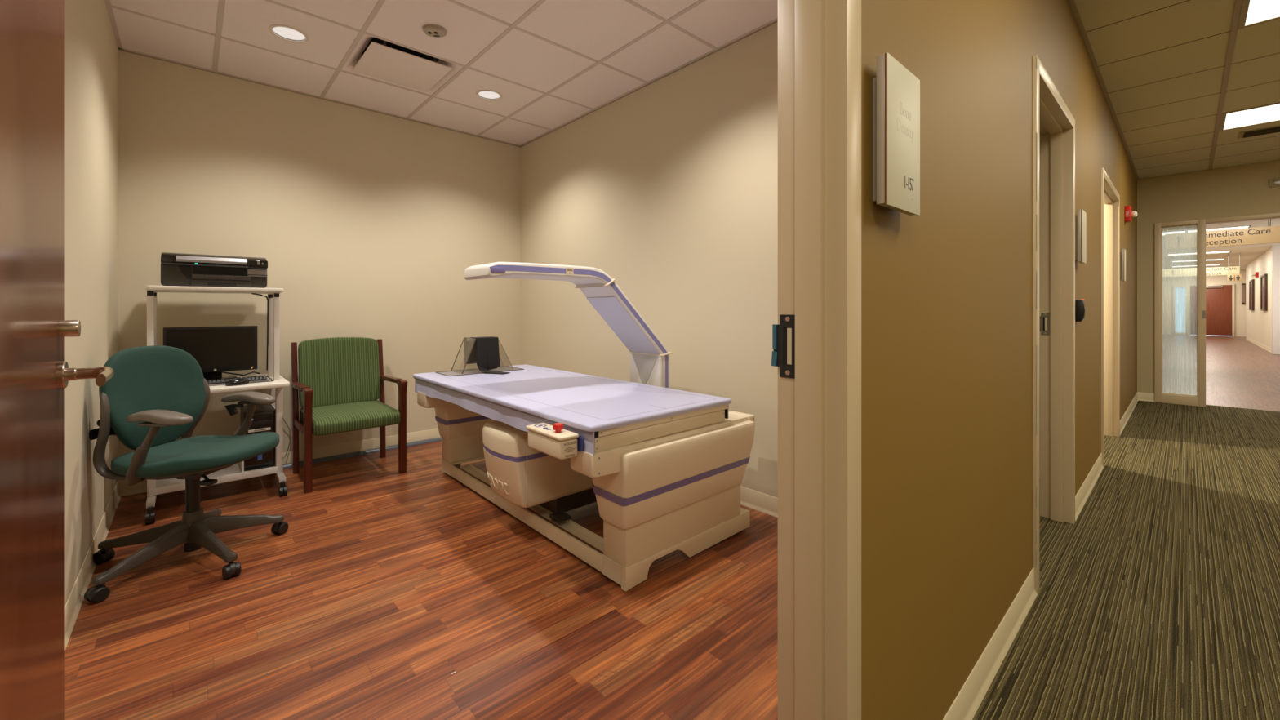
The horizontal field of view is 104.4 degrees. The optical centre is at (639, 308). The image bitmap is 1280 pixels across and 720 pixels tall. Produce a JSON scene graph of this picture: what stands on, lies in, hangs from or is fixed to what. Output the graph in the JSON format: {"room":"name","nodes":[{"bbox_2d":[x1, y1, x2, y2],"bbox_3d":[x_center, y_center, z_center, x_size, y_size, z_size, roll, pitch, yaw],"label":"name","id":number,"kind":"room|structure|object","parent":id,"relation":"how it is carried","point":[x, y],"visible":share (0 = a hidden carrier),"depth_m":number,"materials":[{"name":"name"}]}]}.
{"room":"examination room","nodes":[
{"label":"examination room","id":0,"kind":"room"},
{"bbox_2d":[0,0,114,719],"bbox_3d":[-0.839,0.090,0.661,0.122,2.063,1.042,0,0,-42],"label":"door","id":1,"kind":"structure","parent":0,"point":[35,374],"depth_m":0.82,"materials":[{"name":"brown wood"}]},
{"bbox_2d":[65,0,118,604],"bbox_3d":[-1.955,-0.229,1.589,0.120,2.725,3.925,0,0,-42],"label":"wall","id":2,"kind":"structure","parent":0,"point":[91,50],"depth_m":2.12,"materials":[{"name":"beige paint"}]},
{"bbox_2d":[65,480,121,648],"bbox_3d":[-1.865,1.083,1.589,0.014,0.102,3.805,0,0,-42],"label":"baseboard","id":3,"kind":"structure","parent":2,"relation":"attached to","point":[73,604],"depth_m":2.06,"materials":[{"name":"plastic"}]},
{"bbox_2d":[118,49,520,456],"bbox_3d":[-2.193,-0.229,3.942,2.692,2.725,0.120,0,0,-42],"label":"wall","id":4,"kind":"structure","parent":0,"point":[368,224],"depth_m":3.66,"materials":[{"name":"beige paint"}]},
{"bbox_2d":[119,428,440,496],"bbox_3d":[-2.148,1.083,3.893,2.692,0.102,0.014,0,0,-42],"label":"baseboard","id":5,"kind":"structure","parent":4,"relation":"attached to","point":[338,449],"depth_m":3.79,"materials":[{"name":"plastic"}]},
{"bbox_2d":[283,418,290,457],"bbox_3d":[-2.537,0.844,3.491,0.027,0.464,0.141,0,0,37],"label":"power cord","id":6,"kind":"object","parent":4,"relation":"attached to","point":[283,419],"visible":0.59,"depth_m":3.54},
{"bbox_2d":[283,436,442,469],"bbox_3d":[-2.160,1.120,3.846,1.870,0.028,0.038,0,0,-42],"label":"baseboard","id":7,"kind":"structure","parent":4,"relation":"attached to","point":[436,439],"depth_m":3.83,"materials":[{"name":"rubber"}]},
{"bbox_2d":[520,22,777,497],"bbox_3d":[0.127,-0.229,3.478,0.120,2.725,3.925,0,0,-42],"label":"wall","id":8,"kind":"structure","parent":0,"point":[668,188],"depth_m":3.25,"materials":[{"name":"beige paint"}]},
{"bbox_2d":[740,485,777,517],"bbox_3d":[0.118,1.083,3.389,0.014,0.102,3.805,0,0,-42],"label":"baseboard","id":9,"kind":"structure","parent":8,"relation":"attached to","point":[752,499],"depth_m":2.78,"materials":[{"name":"plastic"}]},
{"bbox_2d":[65,334,1279,719],"bbox_3d":[10.045,1.159,10.285,34.700,0.050,7.133,0,0,-42],"label":"floor","id":10,"kind":"structure","parent":0,"point":[383,584],"depth_m":1.88,"materials":[{"name":"brown wood"}]},
{"bbox_2d":[84,345,288,603],"bbox_3d":[-2.054,0.653,2.241,0.737,0.959,0.706,0,0,4],"label":"office chair","id":11,"kind":"object","parent":10,"relation":"on","point":[155,396],"visible":1,"depth_m":2.20,"materials":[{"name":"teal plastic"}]},
{"bbox_2d":[145,285,289,524],"bbox_3d":[-2.558,0.505,2.994,0.665,1.258,0.617,0,0,-42],"label":"cart","id":12,"kind":"object","parent":10,"relation":"on","point":[235,472],"visible":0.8,"depth_m":2.98,"materials":[{"name":"white metal"}]},
{"bbox_2d":[163,325,257,380],"bbox_3d":[-2.629,0.279,3.049,0.436,0.336,0.160,0,0,-42],"label":"monitor","id":13,"kind":"object","parent":12,"relation":"on","point":[216,350],"visible":0.84,"depth_m":3.04,"materials":[{"name":"black plastic"}]},
{"bbox_2d":[149,462,277,496],"bbox_3d":[-2.597,1.003,3.041,0.570,0.038,0.405,0,0,-42],"label":"shelf","id":14,"kind":"object","parent":12,"relation":"attached to","point":[235,472],"depth_m":2.93,"materials":[{"name":"white metal"}]},
{"bbox_2d":[160,252,267,288],"bbox_3d":[-2.589,-0.227,3.028,0.477,0.200,0.374,0,0,-42],"label":"printer","id":15,"kind":"object","parent":12,"relation":"on","point":[181,269],"visible":0.98,"depth_m":2.89,"materials":[{"name":"plastic"}]},
{"bbox_2d":[191,274,250,280],"bbox_3d":[-2.462,-0.182,2.923,0.263,0.027,0.016,0,0,-42],"label":"tray","id":16,"kind":"object","parent":15,"relation":"on","point":[194,277],"depth_m":2.92,"materials":[{"name":"black plastic"}]},
{"bbox_2d":[145,285,283,293],"bbox_3d":[-2.593,-0.112,3.045,0.608,0.025,0.495,0,0,-42],"label":"shelf","id":17,"kind":"object","parent":12,"relation":"attached to","point":[150,289],"depth_m":2.88,"materials":[{"name":"white laminate"}]},
{"bbox_2d":[225,377,248,385],"bbox_3d":[-2.353,0.429,2.898,0.061,0.035,0.110,0,0,36],"label":"computer mouse","id":18,"kind":"object","parent":12,"relation":"on","point":[237,381],"visible":1,"depth_m":2.88,"materials":[{"name":"black plastic"}]},
{"bbox_2d":[206,375,268,386],"bbox_3d":[-2.482,0.434,2.936,0.444,0.025,0.150,0,0,-42],"label":"keyboard","id":19,"kind":"object","parent":12,"relation":"on","point":[214,382],"visible":0.47,"depth_m":2.98,"materials":[{"name":"black plastic"}]},
{"bbox_2d":[222,371,260,375],"bbox_3d":[-2.660,0.416,3.200,0.332,0.044,0.060,0,0,-34],"label":"cable","id":20,"kind":"object","parent":12,"relation":"on","point":[222,371],"visible":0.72,"depth_m":3.23,"materials":[{"name":"grey plastic"}]},
{"bbox_2d":[240,404,275,471],"bbox_3d":[-2.449,0.812,3.173,0.152,0.352,0.329,0,0,-42],"label":"computer tower","id":21,"kind":"object","parent":12,"relation":"on","point":[264,416],"visible":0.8,"depth_m":3.07,"materials":[{"name":"grey plastic"}]},
{"bbox_2d":[248,376,274,383],"bbox_3d":[-2.383,0.444,3.105,0.121,0.004,0.321,0,0,-42],"label":"cable","id":22,"kind":"object","parent":12,"relation":"on","point":[266,376],"visible":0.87,"depth_m":3.01,"materials":[{"name":"grey plastic"}]},
{"bbox_2d":[290,337,407,493],"bbox_3d":[-2.025,0.673,3.444,0.594,0.921,0.647,0,0,-42],"label":"armchair","id":23,"kind":"object","parent":10,"relation":"on","point":[340,384],"visible":1,"depth_m":3.48,"materials":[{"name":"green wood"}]},
{"bbox_2d":[413,262,755,591],"bbox_3d":[-0.510,0.459,2.879,1.157,1.350,2.060,0,0,-42],"label":"scanner","id":24,"kind":"object","parent":10,"relation":"on","point":[664,468],"visible":1,"depth_m":2.34,"materials":[{"name":"beige paint"}]},
{"bbox_2d":[435,336,524,376],"bbox_3d":[-1.055,0.316,3.380,0.531,0.235,0.388,0,0,-42],"label":"leg positioner","id":25,"kind":"object","parent":24,"relation":"on","point":[484,352],"visible":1,"depth_m":3.39,"materials":[{"name":"black plastic"}]},
{"bbox_2d":[104,0,1279,269],"bbox_3d":[9.970,-1.688,10.218,34.700,0.256,7.133,0,0,-42],"label":"ceiling","id":26,"kind":"structure","parent":0,"point":[553,64],"depth_m":3.07,"materials":[{"name":"tile"}]},
{"bbox_2d":[268,24,308,43],"bbox_3d":[-2.006,-1.597,2.836,0.188,0.066,0.188,0,0,-42],"label":"recessed light","id":27,"kind":"object","parent":26,"relation":"in","point":[285,33],"visible":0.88,"depth_m":2.84,"materials":[{"name":"white glass"}]},
{"bbox_2d":[341,34,462,95],"bbox_3d":[-1.556,-1.610,3.244,0.605,0.100,0.607,0,0,-42],"label":"ceiling vent","id":28,"kind":"object","parent":26,"relation":"in","point":[374,58],"visible":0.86,"depth_m":3.23,"materials":[{"name":"white metal"}]},
{"bbox_2d":[422,24,446,37],"bbox_3d":[-1.156,-1.562,2.794,0.124,0.034,0.104,0,0,0],"label":"ceiling sensor","id":29,"kind":"object","parent":26,"relation":"attached to","point":[432,30],"visible":1,"depth_m":2.77,"materials":[{"name":"beige plastic"}]},
{"bbox_2d":[475,89,502,101],"bbox_3d":[-1.109,-1.597,3.650,0.188,0.066,0.188,0,0,-42],"label":"recessed light","id":30,"kind":"object","parent":26,"relation":"in","point":[487,95],"visible":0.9,"depth_m":3.66,"materials":[{"name":"silver metal"}]},
{"bbox_2d":[1162,256,1196,277],"bbox_3d":[16.193,-1.259,14.892,0.040,0.608,0.679,0,0,-42],"label":"hanging sign","id":31,"kind":"object","parent":26,"relation":"hanging from","point":[1171,272],"depth_m":14.88,"materials":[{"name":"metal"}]},
{"bbox_2d":[1172,263,1221,266],"bbox_3d":[20.289,-1.562,18.117,0.590,0.007,1.205,0,0,-42],"label":"ceiling light panel","id":32,"kind":"object","parent":26,"relation":"attached to","point":[1220,264],"visible":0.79,"depth_m":18.12,"materials":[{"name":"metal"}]},
{"bbox_2d":[1168,258,1225,262],"bbox_3d":[18.142,-1.562,16.169,0.590,0.007,1.205,0,0,-42],"label":"ceiling light panel","id":33,"kind":"object","parent":26,"relation":"attached to","point":[1210,259],"visible":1,"depth_m":16.23,"materials":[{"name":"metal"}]},
{"bbox_2d":[1166,250,1231,255],"bbox_3d":[15.809,-1.562,14.052,0.590,0.007,1.205,0,0,-42],"label":"ceiling light panel","id":34,"kind":"object","parent":26,"relation":"attached to","point":[1223,251],"visible":0.83,"depth_m":14.08,"materials":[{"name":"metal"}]},
{"bbox_2d":[1162,225,1251,235],"bbox_3d":[11.329,-1.562,9.986,0.590,0.007,1.205,0,0,-42],"label":"ceiling light panel","id":35,"kind":"object","parent":26,"relation":"attached to","point":[1246,226],"visible":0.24,"depth_m":9.84,"materials":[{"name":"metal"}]},
{"bbox_2d":[1164,218,1279,249],"bbox_3d":[8.458,-1.230,7.047,0.041,0.672,1.370,0,0,-42],"label":"hanging sign","id":36,"kind":"object","parent":26,"relation":"hanging from","point":[1268,234],"visible":0.87,"depth_m":7.08,"materials":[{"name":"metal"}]},
{"bbox_2d":[1205,253,1239,275],"bbox_3d":[16.754,-1.252,14.274,0.040,0.593,0.609,0,0,-42],"label":"hanging sign","id":37,"kind":"object","parent":26,"relation":"hanging from","point":[1210,271],"depth_m":14.26,"materials":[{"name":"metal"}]},
{"bbox_2d":[1226,253,1241,281],"bbox_3d":[16.829,-1.169,14.043,0.041,0.795,0.260,0,0,-42],"label":"restroom sign","id":38,"kind":"object","parent":26,"relation":"hanging from","point":[1233,277],"visible":1,"depth_m":14.04,"materials":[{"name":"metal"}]},
{"bbox_2d":[1218,102,1279,131],"bbox_3d":[5.364,-1.587,3.791,0.590,0.007,1.205,0,0,-42],"label":"ceiling light panel","id":39,"kind":"object","parent":26,"relation":"attached to","point":[1267,113],"visible":1,"depth_m":4.11,"materials":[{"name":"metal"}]},
{"bbox_2d":[1237,0,1279,29],"bbox_3d":[3.580,-1.587,2.171,0.590,0.007,1.205,0,0,-42],"label":"ceiling light panel","id":40,"kind":"object","parent":26,"relation":"attached to","point":[1253,12],"visible":1,"depth_m":2.65,"materials":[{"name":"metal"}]},
{"bbox_2d":[1237,125,1279,138],"bbox_3d":[5.697,-1.585,4.332,0.240,0.012,0.600,0,0,-42],"label":"ceiling vent","id":41,"kind":"object","parent":26,"relation":"in","point":[1275,129],"visible":1,"depth_m":4.45,"materials":[{"name":"metal"}]},
{"bbox_2d":[861,0,1137,719],"bbox_3d":[1.828,-0.229,2.293,11.790,2.725,0.117,0,0,-42],"label":"wall","id":42,"kind":"structure","parent":0,"point":[947,289],"depth_m":1.33,"materials":[{"name":"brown paint"}]},
{"bbox_2d":[771,0,861,719],"bbox_3d":[-0.084,0.064,0.566,1.184,2.140,0.152,0,0,-42],"label":"door frame","id":43,"kind":"structure","parent":42,"relation":"attached to","point":[816,338],"depth_m":0.90,"materials":[{"name":"paint"}]},
{"bbox_2d":[872,52,919,215],"bbox_3d":[0.512,-0.336,0.995,0.169,0.284,0.037,0,0,-42],"label":"room sign","id":44,"kind":"object","parent":42,"relation":"attached to","point":[895,89],"visible":1,"depth_m":0.96,"materials":[{"name":"plastic"}]},
{"bbox_2d":[942,392,1138,719],"bbox_3d":[3.276,1.083,3.518,7.760,0.102,0.014,0,0,-42],"label":"baseboard","id":45,"kind":"structure","parent":42,"relation":"attached to","point":[970,697],"depth_m":1.62,"materials":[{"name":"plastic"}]},
{"bbox_2d":[1032,54,1075,593],"bbox_3d":[1.897,0.064,2.359,1.010,2.140,0.148,0,0,-42],"label":"door frame","id":46,"kind":"structure","parent":42,"relation":"attached to","point":[1052,119],"depth_m":2.63,"materials":[{"name":"paint"}]},
{"bbox_2d":[1075,299,1085,321],"bbox_3d":[2.424,0.012,2.730,0.044,0.124,0.039,0,0,-42],"label":"card reader","id":47,"kind":"object","parent":42,"relation":"attached to","point":[1080,310],"visible":1,"depth_m":2.72,"materials":[{"name":"black plastic"}]},
{"bbox_2d":[1075,208,1086,263],"bbox_3d":[2.409,-0.390,2.717,0.160,0.283,0.036,0,0,-42],"label":"room sign","id":48,"kind":"object","parent":42,"relation":"attached to","point":[1081,219],"visible":0.99,"depth_m":2.67,"materials":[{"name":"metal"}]},
{"bbox_2d":[1101,167,1119,466],"bbox_3d":[3.741,0.064,4.029,1.298,2.140,0.140,0,0,-42],"label":"door frame","id":49,"kind":"structure","parent":42,"relation":"attached to","point":[1110,197],"depth_m":4.40,"materials":[{"name":"paint"}]},
{"bbox_2d":[1120,248,1125,281],"bbox_3d":[4.394,-0.392,4.518,0.160,0.288,0.036,0,0,-42],"label":"room sign","id":50,"kind":"object","parent":42,"relation":"attached to","point":[1122,255],"visible":0.99,"depth_m":4.46,"materials":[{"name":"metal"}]},
{"bbox_2d":[1124,205,1137,222],"bbox_3d":[4.833,-0.931,4.882,0.120,0.150,0.089,0,0,-42],"label":"fire alarm","id":51,"kind":"object","parent":42,"relation":"attached to","point":[1128,214],"visible":1,"depth_m":4.86,"materials":[{"name":"red plastic"}]},
{"bbox_2d":[1039,134,1039,478],"bbox_3d":[1.626,-0.229,4.533,0.100,2.725,3.472,0,0,-42],"label":"wall","id":52,"kind":"structure","parent":0,"point":[1039,135],"depth_m":3.31,"materials":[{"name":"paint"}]},
{"bbox_2d":[1162,269,1245,336],"bbox_3d":[23.868,-0.241,20.646,0.100,2.750,3.900,0,0,-42],"label":"wall","id":53,"kind":"structure","parent":0,"point":[1168,282],"depth_m":20.96,"materials":[{"name":"paint"}]},
{"bbox_2d":[1173,284,1187,334],"bbox_3d":[23.199,0.069,21.294,0.120,2.130,0.440,0,0,-42],"label":"door","id":54,"kind":"structure","parent":53,"relation":"in","point":[1175,286],"depth_m":21.26,"materials":[{"name":"paint"}]},
{"bbox_2d":[1190,284,1231,335],"bbox_3d":[23.712,0.074,20.606,0.155,2.080,1.150,0,0,-42],"label":"door","id":55,"kind":"structure","parent":53,"relation":"in","point":[1218,297],"depth_m":20.52,"materials":[{"name":"wood"}]},
{"bbox_2d":[1187,284,1234,336],"bbox_3d":[23.774,0.069,20.661,0.120,2.130,1.270,0,0,-42],"label":"door frame","id":56,"kind":"structure","parent":53,"relation":"attached to","point":[1233,285],"depth_m":20.45,"materials":[{"name":"paint"}]},
{"bbox_2d":[1241,283,1245,304],"bbox_3d":[24.346,-0.586,20.006,0.052,0.840,0.090,0,0,-42],"label":"framed picture","id":57,"kind":"object","parent":53,"relation":"attached to","point":[1243,285],"visible":1,"depth_m":19.99,"materials":[{"name":"brown wood"}]},
{"bbox_2d":[1242,284,1244,302],"bbox_3d":[24.328,-0.586,19.989,0.002,0.720,0.070,0,0,-42],"label":"print","id":58,"kind":"object","parent":57,"relation":"attached to","point":[1243,286],"depth_m":19.99},
{"bbox_2d":[1137,160,1279,393],"bbox_3d":[6.999,-0.229,5.278,0.120,2.725,2.411,0,0,-42],"label":"wall","id":59,"kind":"structure","parent":0,"point":[1239,190],"depth_m":5.88,"materials":[{"name":"beige paint"}]},
{"bbox_2d":[1137,391,1154,401],"bbox_3d":[6.189,1.083,6.071,0.014,0.102,0.149,0,0,-42],"label":"baseboard","id":60,"kind":"structure","parent":59,"relation":"attached to","point":[1148,397],"depth_m":6.07,"materials":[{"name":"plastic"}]},
{"bbox_2d":[1154,212,1279,407],"bbox_3d":[6.813,0.052,5.481,0.162,2.163,1.561,0,0,-42],"label":"door frame","id":61,"kind":"structure","parent":59,"relation":"in","point":[1198,400],"depth_m":5.78,"materials":[{"name":"paint"}]},
{"bbox_2d":[1268,177,1279,187],"bbox_3d":[6.865,-1.356,5.318,0.024,0.090,0.150,0,0,-42],"label":"wall plate","id":62,"kind":"object","parent":59,"relation":"attached to","point":[1275,182],"visible":1,"depth_m":5.34,"materials":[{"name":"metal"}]},
{"bbox_2d":[1247,247,1271,348],"bbox_3d":[20.201,-0.226,16.056,11.500,2.720,0.430,0,0,-42],"label":"wall","id":63,"kind":"structure","parent":0,"point":[1259,322],"depth_m":14.78,"materials":[{"name":"paint"}]},
{"bbox_2d":[1245,265,1247,339],"bbox_3d":[22.568,-0.216,18.286,1.437,2.700,0.156,0,0,-33],"label":"trim","id":64,"kind":"structure","parent":63,"relation":"attached to","point":[1246,265],"depth_m":17.97,"materials":[{"name":"wood"}]},
{"bbox_2d":[1248,279,1254,310],"bbox_3d":[20.188,-0.436,16.369,1.120,1.000,0.050,0,0,-42],"label":"framed picture","id":65,"kind":"object","parent":63,"relation":"attached to","point":[1251,282],"visible":1,"depth_m":16.29,"materials":[{"name":"brown wood"}]},
{"bbox_2d":[1249,281,1252,308],"bbox_3d":[20.195,-0.436,16.361,1.000,0.880,0.029,0,0,-42],"label":"print","id":66,"kind":"object","parent":65,"relation":"attached to","point":[1251,282],"depth_m":16.49},
{"bbox_2d":[1251,271,1258,277],"bbox_3d":[18.788,-1.026,15.158,0.120,0.160,0.141,0,0,-42],"label":"fire alarm","id":67,"kind":"object","parent":63,"relation":"attached to","point":[1256,273],"visible":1,"depth_m":15.10,"materials":[{"name":"red plastic"}]},
{"bbox_2d":[1246,337,1271,352],"bbox_3d":[18.867,1.083,15.145,8.300,0.102,0.014,0,0,-42],"label":"baseboard","id":68,"kind":"structure","parent":63,"relation":"attached to","point":[1268,348],"depth_m":14.70,"materials":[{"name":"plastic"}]},
{"bbox_2d":[1260,273,1267,311],"bbox_3d":[17.337,-0.436,13.781,1.120,1.000,0.050,0,0,-42],"label":"framed picture","id":69,"kind":"object","parent":63,"relation":"attached to","point":[1264,278],"visible":1,"depth_m":13.71,"materials":[{"name":"brown wood"}]},
{"bbox_2d":[1262,276,1264,308],"bbox_3d":[17.344,-0.436,13.774,1.000,0.880,0.029,0,0,-42],"label":"print","id":70,"kind":"object","parent":69,"relation":"attached to","point":[1263,277],"depth_m":13.86},
{"bbox_2d":[1271,244,1279,354],"bbox_3d":[15.806,-0.216,12.284,0.120,2.700,0.190,0,0,-42],"label":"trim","id":71,"kind":"structure","parent":63,"relation":"attached to","point":[1275,248],"depth_m":12.27,"materials":[{"name":"white paint"}]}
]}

